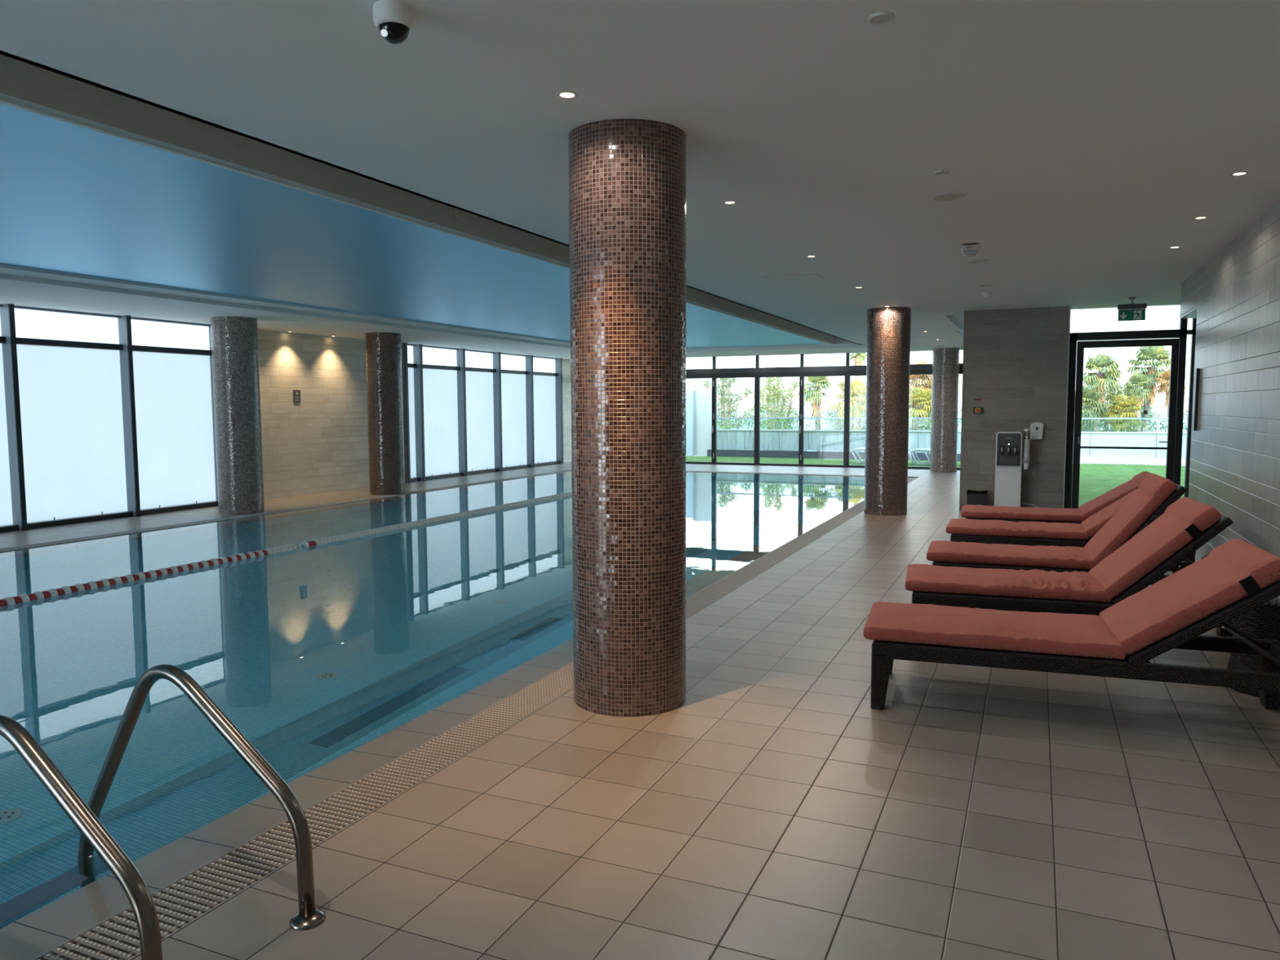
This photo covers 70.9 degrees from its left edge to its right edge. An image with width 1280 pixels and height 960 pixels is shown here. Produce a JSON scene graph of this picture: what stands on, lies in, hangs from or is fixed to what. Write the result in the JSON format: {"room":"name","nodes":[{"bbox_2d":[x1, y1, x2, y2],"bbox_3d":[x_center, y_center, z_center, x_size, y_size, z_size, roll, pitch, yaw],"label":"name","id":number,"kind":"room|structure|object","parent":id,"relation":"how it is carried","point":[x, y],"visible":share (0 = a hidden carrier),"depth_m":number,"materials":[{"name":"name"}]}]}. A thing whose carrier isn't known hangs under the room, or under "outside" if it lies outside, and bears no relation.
{"room":"indoor swimming pool","nodes":[
{"label":"indoor swimming pool","id":0,"kind":"room"},
{"bbox_2d":[257,329,571,499],"bbox_3d":[-8.284,-0.767,11.261,0.250,2.870,32.000,2,5,24],"label":"wall","id":1,"kind":"structure","parent":0,"point":[318,443],"depth_m":16.34,"materials":[{"name":"beige tile"}]},
{"bbox_2d":[0,303,217,533],"bbox_3d":[-7.603,-0.857,12.320,0.202,2.870,4.443,2,5,24],"label":"window","id":2,"kind":"structure","parent":1,"relation":"in","point":[103,416],"depth_m":12.61,"materials":[{"name":"white glass"}]},
{"bbox_2d":[293,390,300,402],"bbox_3d":[-6.075,-1.485,15.919,0.010,0.216,0.166,2,5,24],"label":"warning sign","id":3,"kind":"object","parent":1,"relation":"attached to","point":[296,393],"visible":1,"depth_m":15.91,"materials":[{"name":"grey"}]},
{"bbox_2d":[401,342,563,483],"bbox_3d":[-3.537,-1.628,21.544,0.202,2.870,6.663,2,5,24],"label":"window","id":4,"kind":"structure","parent":1,"relation":"in","point":[466,412],"depth_m":21.10,"materials":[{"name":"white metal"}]},
{"bbox_2d":[0,273,963,359],"bbox_3d":[-3.072,-2.181,8.845,11.350,0.300,32.000,2,5,24],"label":"ceiling","id":5,"kind":"structure","parent":0,"point":[19,291],"depth_m":13.20,"materials":[{"name":"white paint"}]},
{"bbox_2d":[0,462,1279,959],"bbox_3d":[-1.637,0.998,8.488,14.450,0.250,32.020,2,5,24],"label":"floor","id":6,"kind":"structure","parent":0,"point":[773,813],"depth_m":3.38,"materials":[{"name":"tile"}]},
{"bbox_2d":[0,714,162,959],"bbox_3d":[-1.677,1.524,2.478,1.108,1.781,0.104,2,5,24],"label":"pool handrail","id":7,"kind":"object","parent":6,"relation":"on","point":[134,886],"visible":1,"depth_m":2.29,"materials":[{"name":"silver metal"}]},
{"bbox_2d":[78,663,325,930],"bbox_3d":[-1.470,1.485,2.948,1.108,1.781,0.104,2,5,24],"label":"pool handrail","id":8,"kind":"object","parent":6,"relation":"on","point":[308,917],"visible":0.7,"depth_m":2.79,"materials":[{"name":"silver metal"}]},
{"bbox_2d":[210,316,264,514],"bbox_3d":[-5.976,-0.949,13.363,0.630,2.870,0.630,2,5,24],"label":"column","id":9,"kind":"structure","parent":6,"relation":"on","point":[234,340],"depth_m":13.12,"materials":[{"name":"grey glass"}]},
{"bbox_2d":[0,469,571,552],"bbox_3d":[-5.104,0.482,14.402,0.224,0.162,18.100,2,5,24],"label":"drain grating","id":10,"kind":"object","parent":6,"relation":"in","point":[92,537],"visible":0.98,"depth_m":12.77,"materials":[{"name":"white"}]},
{"bbox_2d":[364,332,404,494],"bbox_3d":[-4.591,-1.187,16.207,0.620,2.870,0.620,2,5,24],"label":"column","id":11,"kind":"structure","parent":6,"relation":"on","point":[383,349],"depth_m":15.96,"materials":[{"name":"brown tile"}]},
{"bbox_2d":[32,477,916,959],"bbox_3d":[2.007,0.757,10.687,0.254,0.162,19.200,2,5,24],"label":"drain grating","id":12,"kind":"object","parent":6,"relation":"in","point":[187,899],"visible":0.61,"depth_m":3.49,"materials":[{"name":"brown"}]},
{"bbox_2d":[568,118,686,716],"bbox_3d":[-0.059,-0.289,4.697,0.600,2.920,0.600,2,5,24],"label":"column","id":13,"kind":"structure","parent":6,"relation":"on","point":[627,177],"depth_m":4.45,"materials":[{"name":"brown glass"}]},
{"bbox_2d":[685,470,864,476],"bbox_3d":[2.261,-0.102,21.179,7.740,0.162,0.230,2,5,24],"label":"drain grating","id":14,"kind":"object","parent":6,"relation":"in","point":[686,470],"visible":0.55,"depth_m":20.69,"materials":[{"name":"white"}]},
{"bbox_2d":[863,306,911,515],"bbox_3d":[3.549,-0.975,12.905,0.600,2.920,0.600,2,5,24],"label":"column","id":15,"kind":"structure","parent":6,"relation":"on","point":[888,328],"depth_m":12.67,"materials":[{"name":"brown tile"}]},
{"bbox_2d":[929,347,959,471],"bbox_3d":[7.157,-1.661,21.115,0.600,2.920,0.600,2,5,24],"label":"column","id":16,"kind":"structure","parent":6,"relation":"on","point":[945,361],"depth_m":20.89,"materials":[{"name":"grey tile"}]},
{"bbox_2d":[966,489,987,505],"bbox_3d":[4.875,0.311,13.003,0.275,0.330,0.214,2,5,24],"label":"waste bin","id":17,"kind":"object","parent":6,"relation":"on","point":[974,497],"visible":0.75,"depth_m":12.91,"materials":[{"name":"black plastic"}]},
{"bbox_2d":[994,431,1022,506],"bbox_3d":[5.237,-0.096,12.778,0.340,1.175,0.396,2,5,24],"label":"water dispenser","id":18,"kind":"object","parent":6,"relation":"on","point":[1008,462],"visible":0.99,"depth_m":12.63,"materials":[{"name":"white plastic"}]},
{"bbox_2d":[1000,446,1004,455],"bbox_3d":[5.085,-0.408,12.628,0.050,0.133,0.035,2,5,24],"label":"tap","id":19,"kind":"object","parent":18,"relation":"on","point":[1002,448],"depth_m":12.61,"materials":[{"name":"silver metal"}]},
{"bbox_2d":[996,465,1019,466],"bbox_3d":[5.168,-0.193,12.614,0.300,0.015,0.035,2,5,24],"label":"drip tray","id":20,"kind":"object","parent":18,"relation":"on","point":[997,465],"depth_m":12.61,"materials":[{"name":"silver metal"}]},
{"bbox_2d":[1006,446,1010,455],"bbox_3d":[5.164,-0.406,12.593,0.050,0.133,0.035,2,5,24],"label":"tap","id":21,"kind":"object","parent":18,"relation":"on","point":[1008,448],"depth_m":12.58,"materials":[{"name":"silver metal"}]},
{"bbox_2d":[1013,446,1017,456],"bbox_3d":[5.240,-0.403,12.560,0.050,0.133,0.035,2,5,24],"label":"tap","id":22,"kind":"object","parent":18,"relation":"on","point":[1015,448],"depth_m":12.54,"materials":[{"name":"silver metal"}]},
{"bbox_2d":[1022,428,1031,469],"bbox_3d":[5.423,-0.439,12.612,0.096,0.575,0.157,2,5,24],"label":"dispenser","id":23,"kind":"object","parent":18,"relation":"attached to","point":[1026,458],"visible":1,"depth_m":12.57,"materials":[{"name":"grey plastic"}]},
{"bbox_2d":[960,471,1151,524],"bbox_3d":[4.515,0.330,9.602,2.025,0.849,0.720,2,5,21],"label":"sun lounger","id":24,"kind":"object","parent":6,"relation":"on","point":[978,512],"visible":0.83,"depth_m":9.45,"materials":[{"name":"red fabric"}]},
{"bbox_2d":[960,504,1086,522],"bbox_3d":[4.137,0.349,9.752,1.212,0.095,0.664,2,5,21],"label":"seat cushion","id":25,"kind":"object","parent":24,"relation":"on","point":[978,512],"depth_m":9.53,"materials":[{"name":"red fabric"}]},
{"bbox_2d":[1078,471,1151,518],"bbox_3d":[4.987,0.148,9.404,0.775,0.118,0.664,-33,-7,20],"label":"cushion","id":26,"kind":"object","parent":24,"relation":"on","point":[1095,505],"depth_m":9.24,"materials":[{"name":"red fabric"}]},
{"bbox_2d":[926,473,1195,585],"bbox_3d":[3.284,0.467,6.911,2.025,1.025,0.720,2,5,21],"label":"sun lounger","id":27,"kind":"object","parent":6,"relation":"on","point":[1155,493],"visible":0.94,"depth_m":6.72,"materials":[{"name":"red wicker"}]},
{"bbox_2d":[926,540,1097,569],"bbox_3d":[2.904,0.571,7.063,1.212,0.101,0.663,2,5,21],"label":"seat cushion","id":28,"kind":"object","parent":27,"relation":"on","point":[942,553],"depth_m":6.85,"materials":[{"name":"red fabric"}]},
{"bbox_2d":[1084,473,1177,564],"bbox_3d":[3.652,0.284,6.755,0.118,0.775,0.663,41,17,13],"label":"cushion","id":29,"kind":"object","parent":27,"relation":"on","point":[1155,491],"depth_m":6.51,"materials":[{"name":"red fabric"}]},
{"bbox_2d":[905,497,1233,636],"bbox_3d":[2.788,0.593,5.836,2.025,0.954,0.720,1,5,18],"label":"sun lounger","id":30,"kind":"object","parent":6,"relation":"on","point":[1187,524],"visible":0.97,"depth_m":5.61,"materials":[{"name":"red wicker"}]},
{"bbox_2d":[905,564,1111,602],"bbox_3d":[2.403,0.654,5.969,1.212,0.119,0.664,1,5,18],"label":"seat cushion","id":31,"kind":"object","parent":30,"relation":"on","point":[1095,585],"depth_m":5.75,"materials":[{"name":"red fabric"}]},
{"bbox_2d":[1088,497,1222,598],"bbox_3d":[3.213,0.407,5.681,0.775,0.119,0.664,-44,-9,16],"label":"cushion","id":32,"kind":"object","parent":30,"relation":"on","point":[1186,520],"depth_m":5.46,"materials":[{"name":"red fabric"}]},
{"bbox_2d":[946,488,1195,573],"bbox_3d":[3.935,0.414,8.358,2.025,0.890,0.720,2,5,23],"label":"sun lounger","id":33,"kind":"object","parent":6,"relation":"on","point":[962,530],"visible":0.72,"depth_m":8.23,"materials":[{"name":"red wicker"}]},
{"bbox_2d":[946,518,1088,540],"bbox_3d":[3.560,0.452,8.519,1.212,0.096,0.663,2,5,23],"label":"seat cushion","id":34,"kind":"object","parent":33,"relation":"on","point":[959,528],"depth_m":8.29,"materials":[{"name":"red fabric"}]},
{"bbox_2d":[1080,488,1137,537],"bbox_3d":[4.383,0.233,8.155,0.775,0.118,0.662,-37,-10,21],"label":"cushion","id":35,"kind":"object","parent":33,"relation":"on","point":[1090,526],"depth_m":8.06,"materials":[{"name":"red fabric"}]},
{"bbox_2d":[863,538,1279,710],"bbox_3d":[2.214,0.738,4.609,2.025,0.870,0.720,1,5,19],"label":"sun lounger","id":36,"kind":"object","parent":6,"relation":"on","point":[1237,576],"visible":1,"depth_m":4.39,"materials":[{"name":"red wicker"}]},
{"bbox_2d":[863,601,1126,659],"bbox_3d":[1.829,0.769,4.744,1.212,0.094,0.662,1,5,19],"label":"seat cushion","id":37,"kind":"object","parent":36,"relation":"on","point":[1041,634],"depth_m":4.55,"materials":[{"name":"red fabric"}]},
{"bbox_2d":[1099,538,1279,654],"bbox_3d":[2.683,0.554,4.433,0.775,0.118,0.663,-35,-7,18],"label":"cushion","id":38,"kind":"object","parent":36,"relation":"on","point":[1235,571],"depth_m":4.23,"materials":[{"name":"red fabric"}]},
{"bbox_2d":[1226,595,1279,697],"bbox_3d":[3.456,0.859,4.894,0.467,0.572,0.467,2,5,24],"label":"side table","id":39,"kind":"object","parent":6,"relation":"on","point":[1263,621],"visible":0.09,"depth_m":4.79,"materials":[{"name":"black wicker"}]},
{"bbox_2d":[0,0,1279,350],"bbox_3d":[-0.935,-2.160,6.644,12.070,0.500,29.700,2,5,24],"label":"ceiling","id":40,"kind":"structure","parent":0,"point":[1084,141],"depth_m":4.83,"materials":[{"name":"white paint"}]},
{"bbox_2d":[373,0,414,44],"bbox_3d":[-0.845,-1.562,3.092,0.140,0.115,0.140,0,5,4],"label":"security camera","id":41,"kind":"object","parent":40,"relation":"attached to","point":[394,20],"visible":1,"depth_m":3.05,"materials":[{"name":"white plastic"}]},
{"bbox_2d":[0,99,832,345],"bbox_3d":[-1.606,-1.931,6.794,0.035,0.036,29.400,2,5,24],"label":"trim","id":42,"kind":"structure","parent":40,"relation":"attached to","point":[6,103],"depth_m":5.30,"materials":[{"name":"white paint"}]},
{"bbox_2d":[452,207,471,222],"bbox_3d":[-1.372,-2.148,7.002,0.045,0.270,0.270,2,5,24],"label":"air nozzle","id":43,"kind":"object","parent":40,"relation":"attached to","point":[463,216],"visible":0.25,"depth_m":6.99,"materials":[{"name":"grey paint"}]},
{"bbox_2d":[555,90,577,98],"bbox_3d":[-0.320,-1.690,3.946,0.096,0.006,0.096,2,5,24],"label":"recessed light","id":44,"kind":"object","parent":40,"relation":"in","point":[565,94],"visible":1,"depth_m":3.94,"materials":[{"name":"grey plastic"}]},
{"bbox_2d":[723,200,737,204],"bbox_3d":[0.605,-1.866,6.044,0.096,0.006,0.096,2,5,24],"label":"recessed light","id":45,"kind":"object","parent":40,"relation":"in","point":[726,202],"visible":1,"depth_m":6.04,"materials":[{"name":"grey plastic"}]},
{"bbox_2d":[762,273,822,280],"bbox_3d":[1.629,-2.158,9.569,0.570,0.006,0.330,2,5,24],"label":"access hatch","id":46,"kind":"object","parent":40,"relation":"attached to","point":[809,276],"visible":1,"depth_m":9.55,"materials":[{"name":"white paint"}]},
{"bbox_2d":[867,11,894,25],"bbox_3d":[0.852,-1.628,3.171,0.092,0.010,0.092,2,5,24],"label":"cover plate","id":47,"kind":"object","parent":40,"relation":"attached to","point":[881,18],"visible":1,"depth_m":3.17,"materials":[{"name":"grey plastic"}]},
{"bbox_2d":[871,15,892,23],"bbox_3d":[0.852,-1.626,3.171,0.074,0.001,0.074,2,5,24],"label":"grille","id":48,"kind":"object","parent":47,"relation":"attached to","point":[882,19],"depth_m":3.17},
{"bbox_2d":[934,169,949,174],"bbox_3d":[1.771,-1.803,5.272,0.084,0.010,0.084,2,5,24],"label":"cover plate","id":49,"kind":"object","parent":40,"relation":"attached to","point":[940,171],"visible":1,"depth_m":5.26,"materials":[{"name":"grey plastic"}]},
{"bbox_2d":[932,192,965,200],"bbox_3d":[2.025,-1.855,5.891,0.210,0.010,0.210,2,5,24],"label":"ceiling speaker","id":50,"kind":"object","parent":40,"relation":"attached to","point":[946,196],"visible":1,"depth_m":5.87,"materials":[{"name":"grey plastic"}]},
{"bbox_2d":[936,195,962,199],"bbox_3d":[2.025,-1.853,5.892,0.168,0.001,0.168,2,5,24],"label":"grille","id":51,"kind":"object","parent":50,"relation":"attached to","point":[945,197],"depth_m":5.89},
{"bbox_2d":[946,315,964,329],"bbox_3d":[5.275,-2.608,14.939,0.140,0.009,2.700,2,5,24],"label":"ceiling vent","id":52,"kind":"object","parent":40,"relation":"in","point":[953,318],"visible":0.86,"depth_m":14.71,"materials":[{"name":"grey plastic"}]},
{"bbox_2d":[955,330,963,337],"bbox_3d":[6.388,-2.836,17.662,0.140,0.009,2.600,2,5,24],"label":"ceiling vent","id":53,"kind":"object","parent":40,"relation":"in","point":[961,332],"visible":0.39,"depth_m":16.87,"materials":[{"name":"grey plastic"}]},
{"bbox_2d":[960,243,979,257],"bbox_3d":[2.817,-1.959,7.669,0.149,0.098,0.101,1,5,18],"label":"beacon","id":54,"kind":"object","parent":40,"relation":"attached to","point":[969,250],"visible":1,"depth_m":7.63,"materials":[{"name":"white plastic"}]},
{"bbox_2d":[966,258,989,263],"bbox_3d":[3.212,-2.077,8.545,0.210,0.010,0.210,2,5,24],"label":"ceiling speaker","id":55,"kind":"object","parent":40,"relation":"attached to","point":[972,261],"visible":1,"depth_m":8.54,"materials":[{"name":"grey plastic"}]},
{"bbox_2d":[968,260,986,262],"bbox_3d":[3.212,-2.075,8.545,0.168,0.001,0.168,2,5,24],"label":"grille","id":56,"kind":"object","parent":55,"relation":"attached to","point":[977,261],"depth_m":8.54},
{"bbox_2d":[977,284,994,286],"bbox_3d":[3.938,-2.217,10.231,0.170,0.010,0.170,2,5,24],"label":"ceiling speaker","id":57,"kind":"object","parent":40,"relation":"attached to","point":[980,285],"visible":1,"depth_m":10.23,"materials":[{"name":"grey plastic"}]},
{"bbox_2d":[981,291,992,297],"bbox_3d":[4.202,-2.244,10.893,0.130,0.068,0.130,2,5,24],"label":"smoke detector","id":58,"kind":"object","parent":40,"relation":"attached to","point":[985,294],"visible":1,"depth_m":10.85,"materials":[{"name":"white plastic"}]},
{"bbox_2d":[1117,297,1146,320],"bbox_3d":[6.298,-2.189,11.508,0.330,0.295,0.090,2,5,22],"label":"exit sign","id":59,"kind":"object","parent":40,"relation":"hanging from","point":[1132,311],"visible":1,"depth_m":11.50,"materials":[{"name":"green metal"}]},
{"bbox_2d":[1193,216,1208,219],"bbox_3d":[4.117,-1.925,6.600,0.096,0.006,0.096,2,5,24],"label":"recessed light","id":60,"kind":"object","parent":40,"relation":"in","point":[1198,217],"visible":1,"depth_m":6.60,"materials":[{"name":"grey plastic"}]},
{"bbox_2d":[1230,171,1248,176],"bbox_3d":[3.562,-1.820,5.342,0.096,0.006,0.096,2,5,24],"label":"recessed light","id":61,"kind":"object","parent":40,"relation":"in","point":[1240,173],"visible":1,"depth_m":5.34,"materials":[{"name":"grey plastic"}]},
{"bbox_2d":[959,306,1069,511],"bbox_3d":[7.160,-1.325,17.010,1.385,2.920,9.000,2,5,24],"label":"wall","id":62,"kind":"structure","parent":0,"point":[1015,360],"depth_m":12.86,"materials":[{"name":"beige stone"}]},
{"bbox_2d":[685,352,962,470],"bbox_3d":[3.370,-1.811,23.448,11.250,2.870,0.168,2,5,24],"label":"window","id":63,"kind":"structure","parent":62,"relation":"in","point":[846,371],"depth_m":23.17,"materials":[{"name":"black metal"}]},
{"bbox_2d":[973,407,982,413],"bbox_3d":[4.905,-1.010,13.051,0.124,0.090,0.083,2,5,24],"label":"switch","id":64,"kind":"object","parent":62,"relation":"attached to","point":[975,410],"visible":1,"depth_m":13.04,"materials":[{"name":"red plastic"}]},
{"bbox_2d":[1030,422,1044,439],"bbox_3d":[5.628,-0.697,12.747,0.173,0.245,0.105,2,5,24],"label":"soap dispenser","id":65,"kind":"object","parent":62,"relation":"attached to","point":[1037,428],"visible":1,"depth_m":12.70,"materials":[{"name":"white plastic"}]},
{"bbox_2d":[1062,306,1071,508],"bbox_3d":[6.048,-0.973,12.753,0.016,2.920,0.315,2,5,24],"label":"trim","id":66,"kind":"structure","parent":62,"relation":"attached to","point":[1069,306],"depth_m":12.60,"materials":[{"name":"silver metal"}]},
{"bbox_2d":[1063,306,1187,508],"bbox_3d":[6.770,-0.962,12.587,1.440,2.920,0.179,2,5,24],"label":"door","id":67,"kind":"structure","parent":62,"relation":"in","point":[1077,340],"depth_m":12.48,"materials":[{"name":"black metal"}]},
{"bbox_2d":[1180,200,1279,561],"bbox_3d":[2.300,-0.150,0.552,0.840,3.300,20.880,2,5,24],"label":"wall","id":68,"kind":"structure","parent":0,"point":[1233,298],"depth_m":7.04,"materials":[{"name":"grey tile"}]},
{"bbox_2d":[1191,368,1199,431],"bbox_3d":[5.521,-0.799,8.936,0.026,0.612,0.172,2,5,24],"label":"notice board","id":69,"kind":"object","parent":68,"relation":"attached to","point":[1196,387],"visible":1,"depth_m":8.87,"materials":[{"name":"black metal"}]},
{"bbox_3d":[7.242,-0.987,10.535,0.150,3.300,3.800,2,5,24],"label":"wall","id":70,"kind":"structure","parent":0,"visible":0},
{"bbox_2d":[1183,318,1196,497],"bbox_3d":[7.648,-0.936,12.224,0.460,2.920,0.100,2,5,24],"label":"window","id":71,"kind":"structure","parent":70,"relation":"in","point":[1193,332],"depth_m":12.24,"materials":[{"name":"grey metal"}]},
{"bbox_3d":[-2.293,1.382,10.881,7.450,1.300,22.100,2,5,24],"label":"basin","id":72,"kind":"object","parent":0,"visible":0},
{"bbox_2d":[0,471,864,959],"bbox_3d":[-2.304,0.691,10.839,7.764,0.001,22.420,2,5,24],"label":"pool water","id":73,"kind":"object","parent":72,"relation":"in","point":[335,661],"visible":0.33,"depth_m":5.87,"materials":[{"name":"blue liquid"}]},
{"bbox_2d":[0,543,299,606],"bbox_3d":[-5.658,1.100,5.913,0.104,0.103,9.150,2,5,24],"label":"lane rope","id":74,"kind":"object","parent":73,"relation":"on","point":[24,597],"visible":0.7,"depth_m":8.23,"materials":[{"name":"red plastic"}]},
{"bbox_2d":[299,471,688,546],"bbox_3d":[-1.313,0.277,15.766,0.104,0.103,12.390,2,5,24],"label":"lane rope","id":75,"kind":"object","parent":73,"relation":"on","point":[371,531],"visible":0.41,"depth_m":12.04,"materials":[{"name":"white plastic"}]},
{"label":"outside","id":76,"kind":"structure","parent":0,"visible":0},
{"bbox_2d":[685,409,1187,466],"bbox_3d":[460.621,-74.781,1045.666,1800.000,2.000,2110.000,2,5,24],"label":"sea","id":77,"kind":"structure","parent":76,"point":[807,413],"depth_m":625.43,"materials":[{"name":"blue liquid"}]},
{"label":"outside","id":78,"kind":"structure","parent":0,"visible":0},
{"bbox_2d":[685,456,1185,506],"bbox_3d":[-1.363,-0.164,23.111,38.950,0.280,12.380,2,5,24],"label":"lawn","id":79,"kind":"structure","parent":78,"point":[1095,480],"depth_m":21.75,"materials":[{"name":"green plant"}]},
{"bbox_2d":[685,388,711,456],"bbox_3d":[1.899,-1.846,28.788,0.970,2.120,0.660,2,5,24],"label":"pillar","id":80,"kind":"structure","parent":79,"relation":"on","point":[698,402],"depth_m":28.50,"materials":[{"name":"concrete"}]},
{"bbox_2d":[850,447,915,464],"bbox_3d":[6.598,-0.655,24.328,1.660,0.413,0.648,2,5,24],"label":"sun lounger","id":81,"kind":"object","parent":79,"relation":"on","point":[860,448],"visible":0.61,"depth_m":24.30,"materials":[{"name":"white"}]},
{"bbox_2d":[910,448,960,464],"bbox_3d":[8.017,-0.610,23.706,1.660,0.413,0.648,2,5,24],"label":"sun lounger","id":82,"kind":"object","parent":79,"relation":"on","point":[925,450],"visible":0.52,"depth_m":23.71,"materials":[{"name":"white plastic"}]},
{"bbox_2d":[706,429,1186,465],"bbox_3d":[10.655,-0.916,24.809,18.450,0.845,0.480,2,5,24],"label":"wall","id":83,"kind":"structure","parent":79,"relation":"on","point":[741,441],"depth_m":26.59,"materials":[{"name":"concrete"}]},
{"bbox_2d":[716,417,1187,431],"bbox_3d":[10.697,-1.532,24.859,18.450,0.385,0.070,2,5,24],"label":"glass balustrade","id":84,"kind":"object","parent":83,"relation":"on","point":[717,417],"visible":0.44,"depth_m":26.67,"materials":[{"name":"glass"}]},
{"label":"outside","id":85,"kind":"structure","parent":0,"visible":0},
{"bbox_3d":[19.178,0.992,56.296,130.000,0.200,62.000,2,5,24],"label":"ground","id":86,"kind":"structure","parent":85,"visible":0},
{"bbox_2d":[702,367,753,449],"bbox_3d":[4.052,-1.680,43.003,2.828,7.448,2.295,1,5,14],"label":"pine tree","id":87,"kind":"object","parent":86,"relation":"on","point":[728,401],"visible":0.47,"depth_m":42.60,"materials":[{"name":"green plant"}]},
{"bbox_2d":[741,364,804,457],"bbox_3d":[6.379,-1.736,43.071,2.780,7.528,2.696,-2,5,-18],"label":"pine tree","id":88,"kind":"object","parent":86,"relation":"on","point":[771,397],"visible":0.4,"depth_m":42.67,"materials":[{"name":"green plant"}]},
{"bbox_2d":[794,376,836,451],"bbox_3d":[7.892,-1.332,40.332,1.754,7.136,1.973,-4,6,-39],"label":"palm tree","id":89,"kind":"object","parent":86,"relation":"on","point":[814,397],"visible":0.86,"depth_m":39.86,"materials":[{"name":"green plant"}]},
{"bbox_2d":[830,353,844,430],"bbox_3d":[9.611,-2.162,43.809,0.760,8.200,0.706,2,5,24],"label":"lamp post","id":90,"kind":"object","parent":86,"relation":"on","point":[835,379],"visible":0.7,"depth_m":43.48,"materials":[{"name":"silver metal"}]},
{"bbox_2d":[820,382,866,430],"bbox_3d":[10.382,-1.381,43.536,3.444,6.715,2.746,1,5,16],"label":"pine tree","id":91,"kind":"object","parent":86,"relation":"on","point":[828,414],"visible":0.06,"depth_m":43.55,"materials":[{"name":"green plant"}]},
{"bbox_2d":[827,378,866,430],"bbox_3d":[9.075,-0.990,38.571,2.289,6.721,2.244,2,5,24],"label":"palm tree","id":92,"kind":"object","parent":86,"relation":"on","point":[856,388],"visible":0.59,"depth_m":38.12,"materials":[{"name":"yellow plant"}]},
{"bbox_2d":[849,352,866,430],"bbox_3d":[9.793,-1.915,40.451,0.919,8.259,0.860,-2,5,-17],"label":"palm tree","id":93,"kind":"object","parent":86,"relation":"on","point":[859,357],"visible":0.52,"depth_m":40.11,"materials":[{"name":"green plant"}]},
{"bbox_2d":[908,384,931,453],"bbox_3d":[10.991,-0.611,35.699,1.799,6.418,1.727,2,5,24],"label":"palm tree","id":94,"kind":"object","parent":86,"relation":"on","point":[918,395],"visible":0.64,"depth_m":35.11,"materials":[{"name":"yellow plant"}]},
{"bbox_2d":[908,378,931,453],"bbox_3d":[12.654,-1.348,41.418,3.325,6.953,2.590,2,5,24],"label":"leafy tree","id":95,"kind":"object","parent":86,"relation":"on","point":[926,428],"visible":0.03,"depth_m":40.83,"materials":[{"name":"green plant"}]},
{"bbox_2d":[909,360,932,453],"bbox_3d":[11.539,-1.294,37.629,1.929,7.460,2.108,-3,5,-31],"label":"palm tree","id":96,"kind":"object","parent":86,"relation":"on","point":[925,378],"visible":0.3,"depth_m":36.92,"materials":[{"name":"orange plant"}]},
{"bbox_2d":[687,402,1187,465],"bbox_3d":[12.799,-1.087,33.751,28.594,3.748,2.108,2,5,24],"label":"hedge","id":97,"kind":"object","parent":86,"relation":"on","point":[774,415],"visible":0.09,"depth_m":35.17,"materials":[{"name":"green plant"}]},
{"bbox_2d":[1074,383,1109,431],"bbox_3d":[16.910,-0.468,34.129,1.967,6.342,1.850,2,5,24],"label":"palm tree","id":98,"kind":"object","parent":86,"relation":"on","point":[1090,396],"visible":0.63,"depth_m":33.53,"materials":[{"name":"green plant"}]},
{"bbox_2d":[1082,351,1124,431],"bbox_3d":[18.188,-1.268,35.745,1.720,7.674,1.834,2,5,24],"label":"palm tree","id":99,"kind":"object","parent":86,"relation":"on","point":[1098,379],"visible":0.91,"depth_m":35.23,"materials":[{"name":"green plant"}]},
{"bbox_2d":[1073,369,1159,465],"bbox_3d":[20.083,-1.230,38.142,4.525,7.202,3.460,3,5,31],"label":"leafy tree","id":100,"kind":"object","parent":86,"relation":"on","point":[1108,397],"visible":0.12,"depth_m":37.70,"materials":[{"name":"green plant"}]},
{"bbox_2d":[1103,393,1146,464],"bbox_3d":[17.587,-0.169,32.805,1.433,5.957,1.704,2,5,24],"label":"palm tree","id":101,"kind":"object","parent":86,"relation":"on","point":[1122,402],"visible":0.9,"depth_m":32.31,"materials":[{"name":"green plant"}]},
{"bbox_2d":[1120,371,1154,431],"bbox_3d":[19.078,-0.756,34.679,1.160,6.813,1.111,2,5,24],"label":"palm tree","id":102,"kind":"object","parent":86,"relation":"on","point":[1138,380],"visible":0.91,"depth_m":34.26,"materials":[{"name":"green plant"}]},
{"bbox_2d":[1120,346,1170,465],"bbox_3d":[20.069,-1.411,35.547,2.178,7.982,2.144,2,5,24],"label":"palm tree","id":103,"kind":"object","parent":86,"relation":"on","point":[1158,353],"visible":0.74,"depth_m":35.03,"materials":[{"name":"green plant"}]},
{"bbox_2d":[1153,368,1188,423],"bbox_3d":[19.985,-0.764,34.076,1.227,6.927,1.406,2,5,24],"label":"palm tree","id":104,"kind":"object","parent":86,"relation":"on","point":[1163,388],"visible":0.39,"depth_m":33.81,"materials":[{"name":"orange plant"}]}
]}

